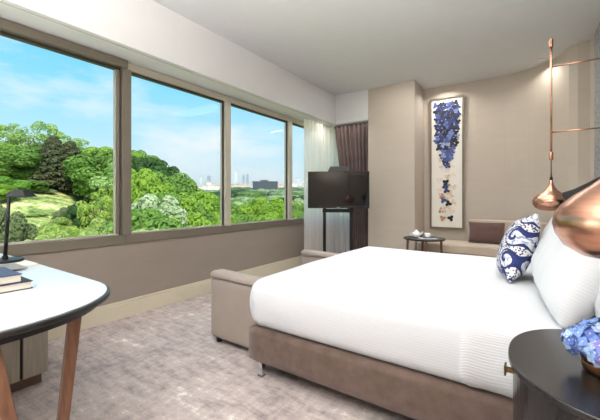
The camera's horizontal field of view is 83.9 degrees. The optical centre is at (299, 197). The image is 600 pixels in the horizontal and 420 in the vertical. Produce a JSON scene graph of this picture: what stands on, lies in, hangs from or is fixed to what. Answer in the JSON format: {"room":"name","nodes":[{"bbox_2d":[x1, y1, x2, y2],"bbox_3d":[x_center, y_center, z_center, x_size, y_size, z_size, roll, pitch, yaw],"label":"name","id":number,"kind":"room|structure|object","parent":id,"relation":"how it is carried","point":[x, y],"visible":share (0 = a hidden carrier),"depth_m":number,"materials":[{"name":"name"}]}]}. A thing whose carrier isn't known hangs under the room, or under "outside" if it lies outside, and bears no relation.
{"room":"hotel room","nodes":[
{"label":"hotel room","id":0,"kind":"room"},
{"bbox_2d":[14,224,303,306],"bbox_3d":[-1.749,-0.279,3.209,0.250,2.999,8.454,0,0,35],"label":"wall","id":1,"kind":"structure","parent":0,"point":[130,270],"depth_m":3.54,"materials":[{"name":"beige paint"}]},
{"bbox_2d":[0,17,130,256],"bbox_3d":[-1.998,-0.423,2.623,0.105,1.707,1.338,0,0,35],"label":"window","id":2,"kind":"structure","parent":1,"relation":"in","point":[9,29],"depth_m":3.04,"materials":[{"name":"brown metal"}]},
{"bbox_2d":[48,256,300,339],"bbox_3d":[-1.781,1.039,2.927,0.018,0.162,7.954,0,0,35],"label":"baseboard","id":3,"kind":"structure","parent":1,"relation":"attached to","point":[100,315],"depth_m":3.36,"materials":[{"name":"beige paint"}]},
{"bbox_2d":[126,63,230,243],"bbox_3d":[-1.277,-0.423,3.688,0.085,1.707,1.318,0,0,35],"label":"window","id":4,"kind":"structure","parent":1,"relation":"in","point":[136,71],"depth_m":3.94,"materials":[{"name":"brown metal"}]},
{"bbox_2d":[227,96,291,231],"bbox_3d":[-0.541,-0.423,4.757,0.085,1.707,1.362,0,0,35],"label":"window","id":5,"kind":"structure","parent":1,"relation":"in","point":[236,103],"depth_m":5.14,"materials":[{"name":"brown metal"}]},
{"bbox_2d":[290,117,303,224],"bbox_3d":[0.200,-0.423,5.833,0.085,1.707,1.336,0,0,35],"label":"window","id":6,"kind":"structure","parent":1,"relation":"in","point":[295,122],"depth_m":5.45,"materials":[{"name":"brown metal"}]},
{"bbox_2d":[12,271,414,419],"bbox_3d":[-0.085,1.180,1.942,4.030,0.120,8.654,0,0,35],"label":"floor","id":7,"kind":"structure","parent":0,"point":[166,362],"depth_m":2.03,"materials":[{"name":"beige carpet"}]},
{"bbox_2d":[0,331,47,392],"bbox_3d":[-1.924,0.781,1.906,0.538,0.678,0.644,0,0,35],"label":"base cabinet","id":8,"kind":"object","parent":7,"relation":"on","point":[25,359],"visible":0.41,"depth_m":1.94,"materials":[{"name":"grey wood"}]},
{"bbox_2d":[0,253,109,419],"bbox_3d":[-1.531,0.746,1.401,1.713,0.753,0.874,0,0,35],"label":"desk","id":9,"kind":"object","parent":7,"relation":"on","point":[57,298],"visible":0.94,"depth_m":1.16,"materials":[{"name":"paint"}]},
{"bbox_2d":[0,263,27,269],"bbox_3d":[-1.532,0.358,1.704,0.202,0.004,0.174,0,0,35],"label":"notepad","id":10,"kind":"object","parent":9,"relation":"on","point":[13,266],"visible":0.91,"depth_m":1.74,"materials":[{"name":"grey paper"}]},
{"bbox_2d":[0,276,32,293],"bbox_3d":[-1.314,0.354,1.281,0.258,0.031,0.396,0,0,35],"label":"book","id":11,"kind":"object","parent":9,"relation":"on","point":[26,284],"visible":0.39,"depth_m":1.33,"materials":[{"name":"beige paper"}]},
{"bbox_2d":[0,267,22,285],"bbox_3d":[-1.324,0.322,1.262,0.241,0.033,0.375,0,0,35],"label":"book","id":12,"kind":"object","parent":11,"relation":"on","point":[7,276],"visible":1,"depth_m":1.33,"materials":[{"name":"blue paper"}]},
{"bbox_2d":[0,259,38,266],"bbox_3d":[-1.647,0.365,1.845,0.347,0.009,0.230,0,0,35],"label":"leather folder","id":13,"kind":"object","parent":9,"relation":"on","point":[26,263],"visible":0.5,"depth_m":1.84,"materials":[{"name":"white"}]},
{"bbox_2d":[0,190,36,263],"bbox_3d":[-1.637,0.157,1.891,0.233,0.408,0.168,0,0,0],"label":"desk lamp","id":14,"kind":"object","parent":13,"relation":"on","point":[5,259],"visible":0.99,"depth_m":1.88,"materials":[{"name":"black metal"}]},
{"bbox_2d":[211,249,337,347],"bbox_3d":[-0.108,0.841,2.998,0.499,0.559,1.371,0,0,35],"label":"bench","id":15,"kind":"object","parent":7,"relation":"on","point":[231,317],"visible":0.43,"depth_m":2.46,"materials":[{"name":"beige fabric"}]},
{"bbox_2d":[322,208,352,251],"bbox_3d":[0.555,0.448,4.903,0.710,1.344,0.420,0,0,4],"label":"stand","id":16,"kind":"object","parent":7,"relation":"on","point":[324,210],"visible":0.28,"depth_m":4.90,"materials":[{"name":"black metal"}]},
{"bbox_2d":[308,171,368,207],"bbox_3d":[0.556,-0.118,4.843,0.880,0.530,0.091,0,0,4],"label":"television","id":17,"kind":"object","parent":16,"relation":"attached to","point":[326,189],"visible":1,"depth_m":4.80,"materials":[{"name":"black plastic"}]},
{"bbox_2d":[328,166,348,170],"bbox_3d":[0.557,-0.420,4.861,0.305,0.075,0.103,0,0,4],"label":"box","id":18,"kind":"object","parent":17,"relation":"on","point":[332,168],"visible":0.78,"depth_m":4.82,"materials":[{"name":"black plastic"}]},
{"bbox_2d":[249,176,599,419],"bbox_3d":[1.051,0.448,2.326,2.082,1.344,2.011,0,0,35],"label":"bed","id":19,"kind":"object","parent":7,"relation":"on","point":[417,335],"visible":0.71,"depth_m":1.70,"materials":[{"name":"white fabric"}]},
{"bbox_2d":[496,213,539,281],"bbox_3d":[1.349,0.306,2.073,0.214,0.443,0.472,0,0,25],"label":"patterned cushion","id":20,"kind":"object","parent":19,"relation":"on","point":[517,247],"visible":0.94,"depth_m":1.91,"materials":[{"name":"blue fabric"}]},
{"bbox_2d":[459,257,595,398],"bbox_3d":[1.508,0.653,1.975,0.802,0.331,1.888,0,0,35],"label":"bedspread","id":21,"kind":"object","parent":19,"relation":"on","point":[493,310],"depth_m":1.41,"materials":[{"name":"white fabric"}]},
{"bbox_2d":[531,218,599,328],"bbox_3d":[1.383,0.257,1.678,0.357,0.504,1.083,0,0,31],"label":"pillow","id":22,"kind":"object","parent":19,"relation":"on","point":[567,281],"visible":0.66,"depth_m":1.31,"materials":[{"name":"white fabric"}]},
{"bbox_2d":[594,286,599,317],"bbox_3d":[1.381,0.182,1.443,0.274,0.641,0.980,0,0,32],"label":"pillow","id":23,"kind":"object","parent":19,"relation":"on","point":[597,301],"visible":0.04,"depth_m":1.23,"materials":[{"name":"white fabric"}]},
{"bbox_2d":[403,236,445,252],"bbox_3d":[1.706,0.833,4.591,0.544,0.574,0.544,0,0,35],"label":"side table","id":24,"kind":"object","parent":7,"relation":"on","point":[407,238],"visible":0.59,"depth_m":4.51,"materials":[{"name":"black wood"}]},
{"bbox_2d":[410,229,422,237],"bbox_3d":[1.623,0.491,4.650,0.152,0.112,0.112,0,0,35],"label":"teapot","id":25,"kind":"object","parent":24,"relation":"on","point":[415,233],"visible":0.98,"depth_m":4.62,"materials":[{"name":"white ceramic"}]},
{"bbox_2d":[417,219,547,257],"bbox_3d":[2.485,0.717,4.588,1.666,0.806,0.768,0,0,35],"label":"banquette","id":26,"kind":"object","parent":7,"relation":"on","point":[485,249],"visible":0.28,"depth_m":4.63,"materials":[{"name":"beige fabric"}]},
{"bbox_2d":[468,219,508,243],"bbox_3d":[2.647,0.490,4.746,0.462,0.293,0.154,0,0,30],"label":"lumbar cushion","id":27,"kind":"object","parent":26,"relation":"on","point":[478,231],"visible":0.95,"depth_m":4.69,"materials":[{"name":"brown fabric"}]},
{"bbox_2d":[508,221,547,236],"bbox_3d":[3.018,0.477,4.426,0.149,0.327,0.527,0,0,-17],"label":"cushion","id":28,"kind":"object","parent":26,"relation":"on","point":[542,225],"depth_m":4.19,"materials":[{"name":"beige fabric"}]},
{"bbox_2d":[504,329,599,419],"bbox_3d":[0.877,0.784,0.832,0.619,0.672,0.605,0,0,35],"label":"nightstand","id":29,"kind":"object","parent":7,"relation":"on","point":[550,383],"visible":0.88,"depth_m":0.85,"materials":[{"name":"brown paint"}]},
{"bbox_2d":[580,351,599,377],"bbox_3d":[0.779,0.414,0.851,0.120,0.066,0.120,0,0,35],"label":"flower bowl","id":30,"kind":"object","parent":29,"relation":"on","point":[588,366],"visible":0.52,"depth_m":0.84,"materials":[{"name":"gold metal"}]},
{"bbox_2d":[561,317,599,367],"bbox_3d":[0.784,0.371,0.849,0.166,0.127,0.184,0,0,5],"label":"hydrangea bouquet","id":31,"kind":"object","parent":30,"relation":"in","point":[584,337],"visible":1,"depth_m":0.85,"materials":[{"name":"blue plant"}]},
{"bbox_2d":[153,0,599,95],"bbox_3d":[-0.201,-1.855,2.082,4.380,0.150,8.754,0,0,35],"label":"ceiling","id":32,"kind":"structure","parent":0,"point":[339,47],"depth_m":3.61,"materials":[{"name":"paint"}]},
{"bbox_2d":[0,0,337,129],"bbox_3d":[-1.608,-1.530,3.112,0.593,0.498,8.454,0,0,35],"label":"soffit","id":33,"kind":"structure","parent":32,"relation":"attached to","point":[149,28],"depth_m":3.21,"materials":[{"name":"white paint"}]},
{"bbox_2d":[0,1,331,124],"bbox_3d":[-1.613,-1.279,2.667,0.004,0.006,7.696,0,0,35],"label":"track","id":34,"kind":"object","parent":33,"relation":"attached to","point":[0,1],"visible":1,"depth_m":2.87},
{"bbox_2d":[304,119,332,252],"bbox_3d":[0.330,-0.084,5.729,0.111,2.385,0.897,0,0,35],"label":"sheer curtain","id":35,"kind":"object","parent":33,"relation":"hanging from","point":[318,138],"visible":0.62,"depth_m":5.62,"materials":[{"name":"white fabric"}]},
{"bbox_2d":[335,89,367,125],"bbox_3d":[1.073,-1.530,5.944,0.610,0.498,0.749,0,0,35],"label":"soffit","id":36,"kind":"structure","parent":32,"relation":"attached to","point":[350,108],"depth_m":5.63,"materials":[{"name":"white paint"}]},
{"bbox_2d":[333,129,348,253],"bbox_3d":[0.964,-0.084,6.001,0.896,2.385,0.088,0,0,35],"label":"sheer curtain","id":37,"kind":"object","parent":36,"relation":"hanging from","point":[340,220],"visible":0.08,"depth_m":6.18,"materials":[{"name":"white fabric"}]},
{"bbox_2d":[335,122,367,249],"bbox_3d":[0.917,-0.085,5.757,0.738,2.385,0.066,0,0,35],"label":"drape","id":38,"kind":"object","parent":36,"relation":"hanging from","point":[351,139],"visible":0.45,"depth_m":5.71,"materials":[{"name":"brown fabric"}]},
{"bbox_2d":[368,80,423,250],"bbox_3d":[1.619,-0.330,5.537,0.747,2.899,0.699,0,0,35],"label":"wall column","id":39,"kind":"structure","parent":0,"point":[395,111],"depth_m":5.23,"materials":[{"name":"beige paint"}]},
{"bbox_2d":[424,37,593,240],"bbox_3d":[2.804,-0.330,4.596,2.274,2.899,1.120,0,0,35],"label":"wall","id":40,"kind":"structure","parent":0,"point":[507,164],"depth_m":4.71,"materials":[{"name":"beige paint"}]},
{"bbox_2d":[430,94,463,229],"bbox_3d":[2.313,-0.555,5.273,0.502,2.081,0.035,0,0,35],"label":"framed artwork","id":41,"kind":"object","parent":40,"relation":"attached to","point":[446,113],"visible":1,"depth_m":5.27,"materials":[{"name":"paper"}]},
{"bbox_3d":[1.206,-0.330,0.529,0.200,2.899,7.392,0,0,35],"label":"wall","id":42,"kind":"structure","parent":0,"visible":0},
{"bbox_2d":[594,22,599,178],"bbox_3d":[2.414,-0.315,2.486,0.030,2.830,2.576,0,0,35],"label":"wall panel","id":43,"kind":"object","parent":42,"relation":"attached to","point":[597,33],"visible":0.6,"depth_m":3.38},
{"bbox_2d":[532,39,599,210],"bbox_3d":[2.346,-0.646,2.872,0.578,1.517,0.280,0,0,35],"label":"pendant lamp","id":44,"kind":"object","parent":43,"relation":"attached to","point":[550,199],"depth_m":2.92,"materials":[{"name":"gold metal"}]},
{"label":"outside","id":45,"kind":"structure","parent":0,"visible":0},
{"bbox_2d":[0,187,110,233],"bbox_3d":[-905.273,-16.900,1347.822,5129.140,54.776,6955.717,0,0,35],"label":"ground","id":46,"kind":"structure","parent":45,"point":[49,203],"depth_m":48.50,"materials":[{"name":"green plant"}]},
{"bbox_2d":[0,184,18,200],"bbox_3d":[-42.456,-0.610,45.911,6.480,2.932,5.938,0,0,-35],"label":"tree","id":47,"kind":"object","parent":46,"relation":"on","point":[4,188],"visible":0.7,"depth_m":45.74,"materials":[{"name":"green plant"}]},
{"bbox_2d":[0,206,24,231],"bbox_3d":[-24.863,2.673,28.055,2.938,4.048,2.929,0,0,-22],"label":"shrub","id":48,"kind":"object","parent":46,"relation":"on","point":[2,210],"visible":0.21,"depth_m":27.95,"materials":[{"name":"green plant"}]},
{"bbox_2d":[0,176,31,189],"bbox_3d":[-43.875,-1.566,49.986,5.905,3.311,6.401,0,0,-40],"label":"tree","id":49,"kind":"object","parent":46,"relation":"on","point":[21,184],"visible":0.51,"depth_m":49.41,"materials":[{"name":"green plant"}]},
{"bbox_2d":[0,125,31,147],"bbox_3d":[-84.209,-13.887,94.976,13.001,13.354,13.561,0,0,40],"label":"tree","id":50,"kind":"object","parent":46,"relation":"on","point":[3,142],"visible":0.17,"depth_m":96.53,"materials":[{"name":"green plant"}]},
{"bbox_2d":[0,146,36,153],"bbox_3d":[-54.658,-6.385,62.095,12.067,6.622,12.013,0,0,9],"label":"tree","id":51,"kind":"object","parent":46,"relation":"on","point":[20,148],"visible":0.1,"depth_m":60.97,"materials":[{"name":"green plant"}]},
{"bbox_2d":[0,216,37,242],"bbox_3d":[-20.715,3.269,23.961,2.891,4.025,3.227,0,0,7],"label":"shrub","id":52,"kind":"object","parent":46,"relation":"on","point":[19,231],"visible":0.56,"depth_m":23.50,"materials":[{"name":"green plant"}]},
{"bbox_2d":[0,147,44,179],"bbox_3d":[-49.692,-5.195,58.124,12.188,6.928,12.062,0,0,-38],"label":"tree","id":53,"kind":"object","parent":46,"relation":"on","point":[10,159],"visible":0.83,"depth_m":55.54,"materials":[{"name":"green plant"}]},
{"bbox_2d":[0,123,45,149],"bbox_3d":[-79.715,-13.864,94.961,12.961,13.955,14.338,0,0,-10],"label":"tree","id":54,"kind":"object","parent":46,"relation":"on","point":[3,134],"visible":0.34,"depth_m":91.86,"materials":[{"name":"green plant"}]},
{"bbox_2d":[11,180,50,191],"bbox_3d":[-44.191,-1.794,54.037,5.841,2.346,5.729,0,0,23],"label":"tree","id":55,"kind":"object","parent":46,"relation":"on","point":[36,185],"visible":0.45,"depth_m":53.88,"materials":[{"name":"green plant"}]},
{"bbox_2d":[8,121,64,148],"bbox_3d":[-73.938,-14.202,95.030,13.001,15.597,13.561,0,0,19],"label":"tree","id":56,"kind":"object","parent":46,"relation":"on","point":[50,129],"visible":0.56,"depth_m":92.09,"materials":[{"name":"green plant"}]},
{"bbox_2d":[24,213,50,216],"bbox_3d":[-33.062,2.152,42.042,2.930,0.483,2.969,0,0,-41],"label":"shrub","id":57,"kind":"object","parent":46,"relation":"on","point":[30,214],"visible":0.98,"depth_m":41.43,"materials":[{"name":"green plant"}]},
{"bbox_2d":[33,189,56,192],"bbox_3d":[-42.921,-1.115,56.087,3.601,0.854,3.321,0,0,-35],"label":"tree","id":58,"kind":"object","parent":46,"relation":"on","point":[50,190],"visible":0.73,"depth_m":55.46,"materials":[{"name":"green plant"}]},
{"bbox_2d":[34,234,56,239],"bbox_3d":[-15.252,4.052,19.889,2.539,3.864,2.626,0,0,17],"label":"shrub","id":59,"kind":"object","parent":46,"relation":"on","point":[40,236],"visible":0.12,"depth_m":19.66,"materials":[{"name":"green plant"}]},
{"bbox_2d":[35,225,63,237],"bbox_3d":[-19.520,3.674,26.074,2.821,3.198,3.108,0,0,-31],"label":"shrub","id":60,"kind":"object","parent":46,"relation":"on","point":[46,228],"visible":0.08,"depth_m":25.70,"materials":[{"name":"green plant"}]},
{"bbox_2d":[27,135,75,189],"bbox_3d":[-44.421,-6.093,60.256,8.534,10.514,8.393,0,0,40],"label":"conifer tree","id":61,"kind":"object","parent":46,"relation":"on","point":[52,150],"visible":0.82,"depth_m":58.47,"materials":[{"name":"green plant"}]},
{"bbox_2d":[40,217,74,231],"bbox_3d":[-26.003,3.113,35.983,2.930,2.125,2.969,0,0,-16],"label":"shrub","id":62,"kind":"object","parent":46,"relation":"on","point":[56,221],"visible":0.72,"depth_m":35.60,"materials":[{"name":"green plant"}]},
{"bbox_2d":[29,134,86,149],"bbox_3d":[-68.119,-12.332,95.600,14.338,13.642,12.961,0,0,8],"label":"tree","id":63,"kind":"object","parent":46,"relation":"on","point":[58,136],"visible":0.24,"depth_m":93.35,"materials":[{"name":"green plant"}]},
{"bbox_2d":[50,209,65,219],"bbox_3d":[-26.828,2.657,37.801,2.999,2.856,2.435,0,0,6],"label":"shrub","id":64,"kind":"object","parent":46,"relation":"on","point":[60,213],"visible":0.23,"depth_m":37.35,"materials":[{"name":"green plant"}]},
{"bbox_2d":[43,225,80,236],"bbox_3d":[-17.077,3.826,24.137,2.966,3.866,2.620,0,0,-15],"label":"shrub","id":65,"kind":"object","parent":46,"relation":"on","point":[77,231],"visible":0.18,"depth_m":23.91,"materials":[{"name":"green plant"}]},
{"bbox_2d":[56,232,69,237],"bbox_3d":[-14.401,4.107,19.941,2.464,4.166,2.695,0,0,10],"label":"shrub","id":66,"kind":"object","parent":46,"relation":"on","point":[62,233],"visible":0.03,"depth_m":19.90,"materials":[{"name":"green plant"}]},
{"bbox_2d":[46,141,80,192],"bbox_3d":[-43.203,-5.711,63.195,9.084,10.208,9.520,0,0,8],"label":"conifer tree","id":67,"kind":"object","parent":46,"relation":"on","point":[72,150],"visible":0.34,"depth_m":61.82,"materials":[{"name":"green plant"}]},
{"bbox_2d":[61,203,92,229],"bbox_3d":[-25.253,2.526,38.062,2.864,4.023,2.920,0,0,4],"label":"tree","id":68,"kind":"object","parent":46,"relation":"on","point":[71,212],"visible":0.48,"depth_m":37.01,"materials":[{"name":"green plant"}]},
{"bbox_2d":[59,227,94,236],"bbox_3d":[-18.584,4.032,28.182,2.862,3.135,2.832,0,0,-16],"label":"shrub","id":69,"kind":"object","parent":46,"relation":"on","point":[86,228],"visible":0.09,"depth_m":27.50,"materials":[{"name":"green plant"}]},
{"bbox_2d":[70,140,95,149],"bbox_3d":[-61.492,-10.150,94.997,13.001,12.819,13.561,0,0,43],"label":"tree","id":70,"kind":"object","parent":46,"relation":"on","point":[79,142],"visible":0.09,"depth_m":93.85,"materials":[{"name":"green plant"}]},
{"bbox_2d":[78,230,96,236],"bbox_3d":[-13.845,4.393,21.999,2.671,4.540,2.570,0,0,37],"label":"shrub","id":71,"kind":"object","parent":46,"relation":"on","point":[87,232],"visible":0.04,"depth_m":21.59,"materials":[{"name":"green plant"}]},
{"bbox_2d":[76,188,112,228],"bbox_3d":[-21.893,2.259,35.899,3.664,6.656,3.447,0,0,-5],"label":"tree","id":72,"kind":"object","parent":46,"relation":"on","point":[108,199],"visible":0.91,"depth_m":35.40,"materials":[{"name":"green plant"}]},
{"bbox_2d":[62,149,132,207],"bbox_3d":[-35.657,-3.247,59.856,11.457,11.174,11.682,0,0,-17],"label":"tree","id":73,"kind":"object","parent":46,"relation":"on","point":[81,168],"visible":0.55,"depth_m":56.19,"materials":[{"name":"green plant"}]},
{"bbox_2d":[89,218,107,234],"bbox_3d":[-20.468,3.902,34.064,3.005,3.767,2.930,0,0,27],"label":"shrub","id":74,"kind":"object","parent":46,"relation":"on","point":[96,223],"visible":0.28,"depth_m":33.34,"materials":[{"name":"green plant"}]},
{"bbox_2d":[95,160,105,188],"bbox_3d":[-35.322,-2.461,62.050,8.177,10.168,8.020,0,0,-41],"label":"tree","id":75,"kind":"object","parent":46,"relation":"on","point":[98,166],"visible":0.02,"depth_m":58.51,"materials":[{"name":"green plant"}]},
{"bbox_2d":[96,195,112,220],"bbox_3d":[-21.487,2.800,37.953,2.795,6.270,3.164,0,0,21],"label":"tree","id":76,"kind":"object","parent":46,"relation":"on","point":[98,205],"visible":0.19,"depth_m":37.49,"materials":[{"name":"green plant"}]},
{"bbox_2d":[101,227,112,234],"bbox_3d":[-12.713,4.506,21.912,2.919,5.329,3.192,0,0,43],"label":"shrub","id":77,"kind":"object","parent":46,"relation":"on","point":[108,228],"visible":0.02,"depth_m":21.66,"materials":[{"name":"green plant"}]},
{"bbox_2d":[81,146,145,159],"bbox_3d":[-36.999,-3.802,65.958,12.960,12.148,11.876,0,0,31],"label":"tree","id":78,"kind":"object","parent":46,"relation":"on","point":[105,148],"visible":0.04,"depth_m":62.59,"materials":[{"name":"green plant"}]},
{"bbox_2d":[88,162,161,215],"bbox_3d":[-25.692,0.163,49.824,9.688,11.247,9.645,0,0,14],"label":"tree","id":79,"kind":"object","parent":46,"relation":"on","point":[101,183],"visible":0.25,"depth_m":47.59,"materials":[{"name":"green plant"}]},
{"bbox_2d":[104,155,156,194],"bbox_3d":[-31.047,-1.824,61.931,9.896,13.090,10.800,0,0,-40],"label":"tree","id":80,"kind":"object","parent":46,"relation":"on","point":[138,164],"visible":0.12,"depth_m":60.70,"materials":[{"name":"green plant"}]},
{"bbox_2d":[108,168,158,199],"bbox_3d":[-19.259,1.935,39.922,6.401,11.109,5.905,0,0,14],"label":"tree","id":81,"kind":"object","parent":46,"relation":"on","point":[134,173],"visible":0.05,"depth_m":38.72,"materials":[{"name":"green plant"}]},
{"bbox_2d":[98,207,180,234],"bbox_3d":[-12.865,4.499,28.029,7.052,7.456,6.475,0,0,8],"label":"tree","id":82,"kind":"object","parent":46,"relation":"on","point":[137,216],"visible":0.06,"depth_m":25.52,"materials":[{"name":"green plant"}]},
{"bbox_2d":[131,150,151,157],"bbox_3d":[-38.148,-3.938,79.912,11.172,14.871,10.581,0,0,19],"label":"tree","id":83,"kind":"object","parent":46,"relation":"on","point":[132,151],"visible":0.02,"depth_m":77.73,"materials":[{"name":"green plant"}]},
{"bbox_2d":[132,228,158,231],"bbox_3d":[-10.819,5.344,23.889,6.335,6.472,6.250,0,0,-38],"label":"shrub","id":84,"kind":"object","parent":46,"relation":"on","point":[139,229],"visible":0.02,"depth_m":23.19,"materials":[{"name":"green plant"}]},
{"bbox_2d":[131,170,176,204],"bbox_3d":[-17.010,2.479,37.957,6.230,11.174,6.110,0,0,-38],"label":"tree","id":85,"kind":"object","parent":46,"relation":"on","point":[143,186],"visible":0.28,"depth_m":36.58,"materials":[{"name":"green plant"}]},
{"bbox_2d":[137,160,179,178],"bbox_3d":[-26.494,-0.127,62.007,9.548,14.191,9.735,0,0,34],"label":"tree","id":86,"kind":"object","parent":46,"relation":"on","point":[159,165],"visible":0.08,"depth_m":59.95,"materials":[{"name":"green plant"}]},
{"bbox_2d":[131,193,187,224],"bbox_3d":[-12.686,4.122,29.957,6.230,9.163,6.110,0,0,-5],"label":"tree","id":87,"kind":"object","parent":46,"relation":"on","point":[169,205],"visible":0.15,"depth_m":29.14,"materials":[{"name":"green plant"}]},
{"bbox_2d":[140,216,181,229],"bbox_3d":[-10.258,5.301,25.992,5.905,7.904,6.401,0,0,-38],"label":"tree","id":88,"kind":"object","parent":46,"relation":"on","point":[165,222],"visible":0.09,"depth_m":24.33,"materials":[{"name":"green plant"}]},
{"bbox_2d":[135,211,196,229],"bbox_3d":[-11.199,5.068,28.055,5.905,8.118,6.401,0,0,-5],"label":"tree","id":89,"kind":"object","parent":46,"relation":"on","point":[151,213],"visible":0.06,"depth_m":26.14,"materials":[{"name":"green plant"}]},
{"bbox_2d":[154,191,193,218],"bbox_3d":[-14.348,4.062,36.053,6.912,9.635,6.334,0,0,-7],"label":"tree","id":90,"kind":"object","parent":46,"relation":"on","point":[159,195],"visible":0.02,"depth_m":34.70,"materials":[{"name":"green plant"}]},
{"bbox_2d":[154,172,196,189],"bbox_3d":[-23.723,1.583,59.828,10.002,12.604,9.226,0,0,-23],"label":"tree","id":91,"kind":"object","parent":46,"relation":"on","point":[180,178],"visible":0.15,"depth_m":57.92,"materials":[{"name":"green plant"}]},
{"bbox_2d":[166,179,204,196],"bbox_3d":[-21.124,2.658,57.909,9.735,12.068,9.548,0,0,31],"label":"tree","id":92,"kind":"object","parent":46,"relation":"on","point":[190,188],"visible":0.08,"depth_m":57.75,"materials":[{"name":"green plant"}]},
{"bbox_2d":[180,197,196,215],"bbox_3d":[-13.246,4.568,36.095,6.401,9.506,5.905,0,0,-21],"label":"tree","id":93,"kind":"object","parent":46,"relation":"on","point":[188,203],"visible":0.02,"depth_m":36.25,"materials":[{"name":"green plant"}]},
{"bbox_2d":[172,212,214,226],"bbox_3d":[-10.232,5.487,30.030,6.230,8.492,6.110,0,0,4],"label":"tree","id":94,"kind":"object","parent":46,"relation":"on","point":[195,220],"visible":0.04,"depth_m":29.55,"materials":[{"name":"green plant"}]},
{"bbox_2d":[177,191,218,212],"bbox_3d":[-18.415,4.125,56.103,9.896,10.682,10.800,0,0,-2],"label":"tree","id":95,"kind":"object","parent":46,"relation":"on","point":[209,201],"visible":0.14,"depth_m":54.52,"materials":[{"name":"green plant"}]},
{"bbox_2d":[194,201,217,222],"bbox_3d":[-12.557,5.067,38.089,6.230,9.386,6.110,0,0,25],"label":"tree","id":96,"kind":"object","parent":46,"relation":"on","point":[211,217],"visible":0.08,"depth_m":37.41,"materials":[{"name":"green plant"}]},
{"bbox_2d":[215,199,238,214],"bbox_3d":[-15.203,5.317,60.086,9.735,10.280,9.548,0,0,-42],"label":"tree","id":97,"kind":"object","parent":46,"relation":"on","point":[234,208],"visible":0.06,"depth_m":60.52,"materials":[{"name":"green plant"}]},
{"bbox_2d":[234,168,237,184],"bbox_3d":[-421.580,-96.215,2199.998,20.800,201.250,14.800,0,0,-6],"label":"tower","id":98,"kind":"structure","parent":46,"relation":"on","point":[235,170],"depth_m":2192.84,"materials":[{"name":"white"}]},
{"bbox_2d":[231,187,252,190],"bbox_3d":[-71.646,-8.206,417.280,32.964,11.643,32.814,0,0,7],"label":"tree","id":99,"kind":"object","parent":46,"relation":"on","point":[234,188],"visible":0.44,"depth_m":407.37,"materials":[{"name":"green plant"}]},
{"bbox_2d":[233,214,256,222],"bbox_3d":[-8.833,6.651,55.918,8.002,7.904,7.381,0,0,43],"label":"tree","id":100,"kind":"object","parent":46,"relation":"on","point":[238,218],"visible":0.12,"depth_m":53.75,"materials":[{"name":"green plant"}]},
{"bbox_2d":[235,193,260,197],"bbox_3d":[-30.304,2.459,205.503,18.546,11.174,18.355,0,0,36],"label":"tree","id":101,"kind":"object","parent":46,"relation":"on","point":[248,195],"visible":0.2,"depth_m":203.62,"materials":[{"name":"green plant"}]},
{"bbox_2d":[240,191,262,195],"bbox_3d":[-38.201,-0.316,263.939,23.511,11.310,24.824,0,0,38],"label":"tree","id":102,"kind":"object","parent":46,"relation":"on","point":[260,193],"visible":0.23,"depth_m":258.12,"materials":[{"name":"green plant"}]},
{"bbox_2d":[236,204,271,215],"bbox_3d":[-9.347,5.926,69.984,10.800,9.530,9.896,0,0,16],"label":"tree","id":103,"kind":"object","parent":46,"relation":"on","point":[244,210],"visible":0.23,"depth_m":67.53,"materials":[{"name":"green plant"}]},
{"bbox_2d":[249,189,268,193],"bbox_3d":[-43.898,-5.050,366.147,27.930,10.615,27.643,0,0,-34],"label":"tree","id":104,"kind":"object","parent":46,"relation":"on","point":[264,191],"visible":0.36,"depth_m":360.65,"materials":[{"name":"green plant"}]},
{"bbox_2d":[241,213,277,221],"bbox_3d":[-6.137,6.539,55.080,8.640,8.168,7.917,0,0,-34],"label":"tree","id":105,"kind":"object","parent":46,"relation":"on","point":[267,216],"visible":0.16,"depth_m":53.21,"materials":[{"name":"green plant"}]},
{"bbox_2d":[252,180,277,189],"bbox_3d":[-43.376,-9.715,419.968,31.200,25.750,22.200,0,0,-2],"label":"office block","id":106,"kind":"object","parent":46,"relation":"on","point":[262,184],"visible":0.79,"depth_m":409.46,"materials":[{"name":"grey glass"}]},
{"bbox_2d":[245,197,296,217],"bbox_3d":[-7.182,5.201,74.902,12.655,11.062,12.412,0,0,14],"label":"tree","id":107,"kind":"object","parent":46,"relation":"on","point":[276,204],"visible":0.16,"depth_m":73.09,"materials":[{"name":"green plant"}]},
{"bbox_2d":[268,211,283,219],"bbox_3d":[-4.377,6.468,59.982,7.638,8.269,7.788,0,0,-8],"label":"tree","id":108,"kind":"object","parent":46,"relation":"on","point":[281,215],"visible":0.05,"depth_m":59.64,"materials":[{"name":"green plant"}]},
{"bbox_2d":[269,190,292,195],"bbox_3d":[-13.910,-0.138,257.268,22.568,11.732,22.336,0,0,-29],"label":"tree","id":109,"kind":"object","parent":46,"relation":"on","point":[281,191],"visible":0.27,"depth_m":253.03,"materials":[{"name":"green plant"}]},
{"bbox_2d":[292,204,303,212],"bbox_3d":[0.217,6.063,89.933,10.156,9.163,10.052,0,0,20],"label":"tree","id":110,"kind":"object","parent":46,"relation":"on","point":[297,207],"visible":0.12,"depth_m":87.77,"materials":[{"name":"green plant"}]},
{"bbox_2d":[292,198,303,204],"bbox_3d":[-2.237,5.353,119.042,12.513,10.727,12.384,0,0,31],"label":"tree","id":111,"kind":"object","parent":46,"relation":"on","point":[296,200],"visible":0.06,"depth_m":117.95,"materials":[{"name":"green plant"}]},
{"bbox_3d":[0.880,-0.870,0.608,0.425,1.069,0.060,0,0,35],"label":"bracket","id":112,"kind":"object","parent":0,"visible":0},
{"bbox_2d":[552,179,599,258],"bbox_3d":[0.718,-0.101,0.720,0.280,0.470,0.280,0,0,35],"label":"pendant lamp","id":113,"kind":"object","parent":112,"relation":"hanging from","point":[576,222],"visible":1,"depth_m":0.71,"materials":[{"name":"orange metal"}]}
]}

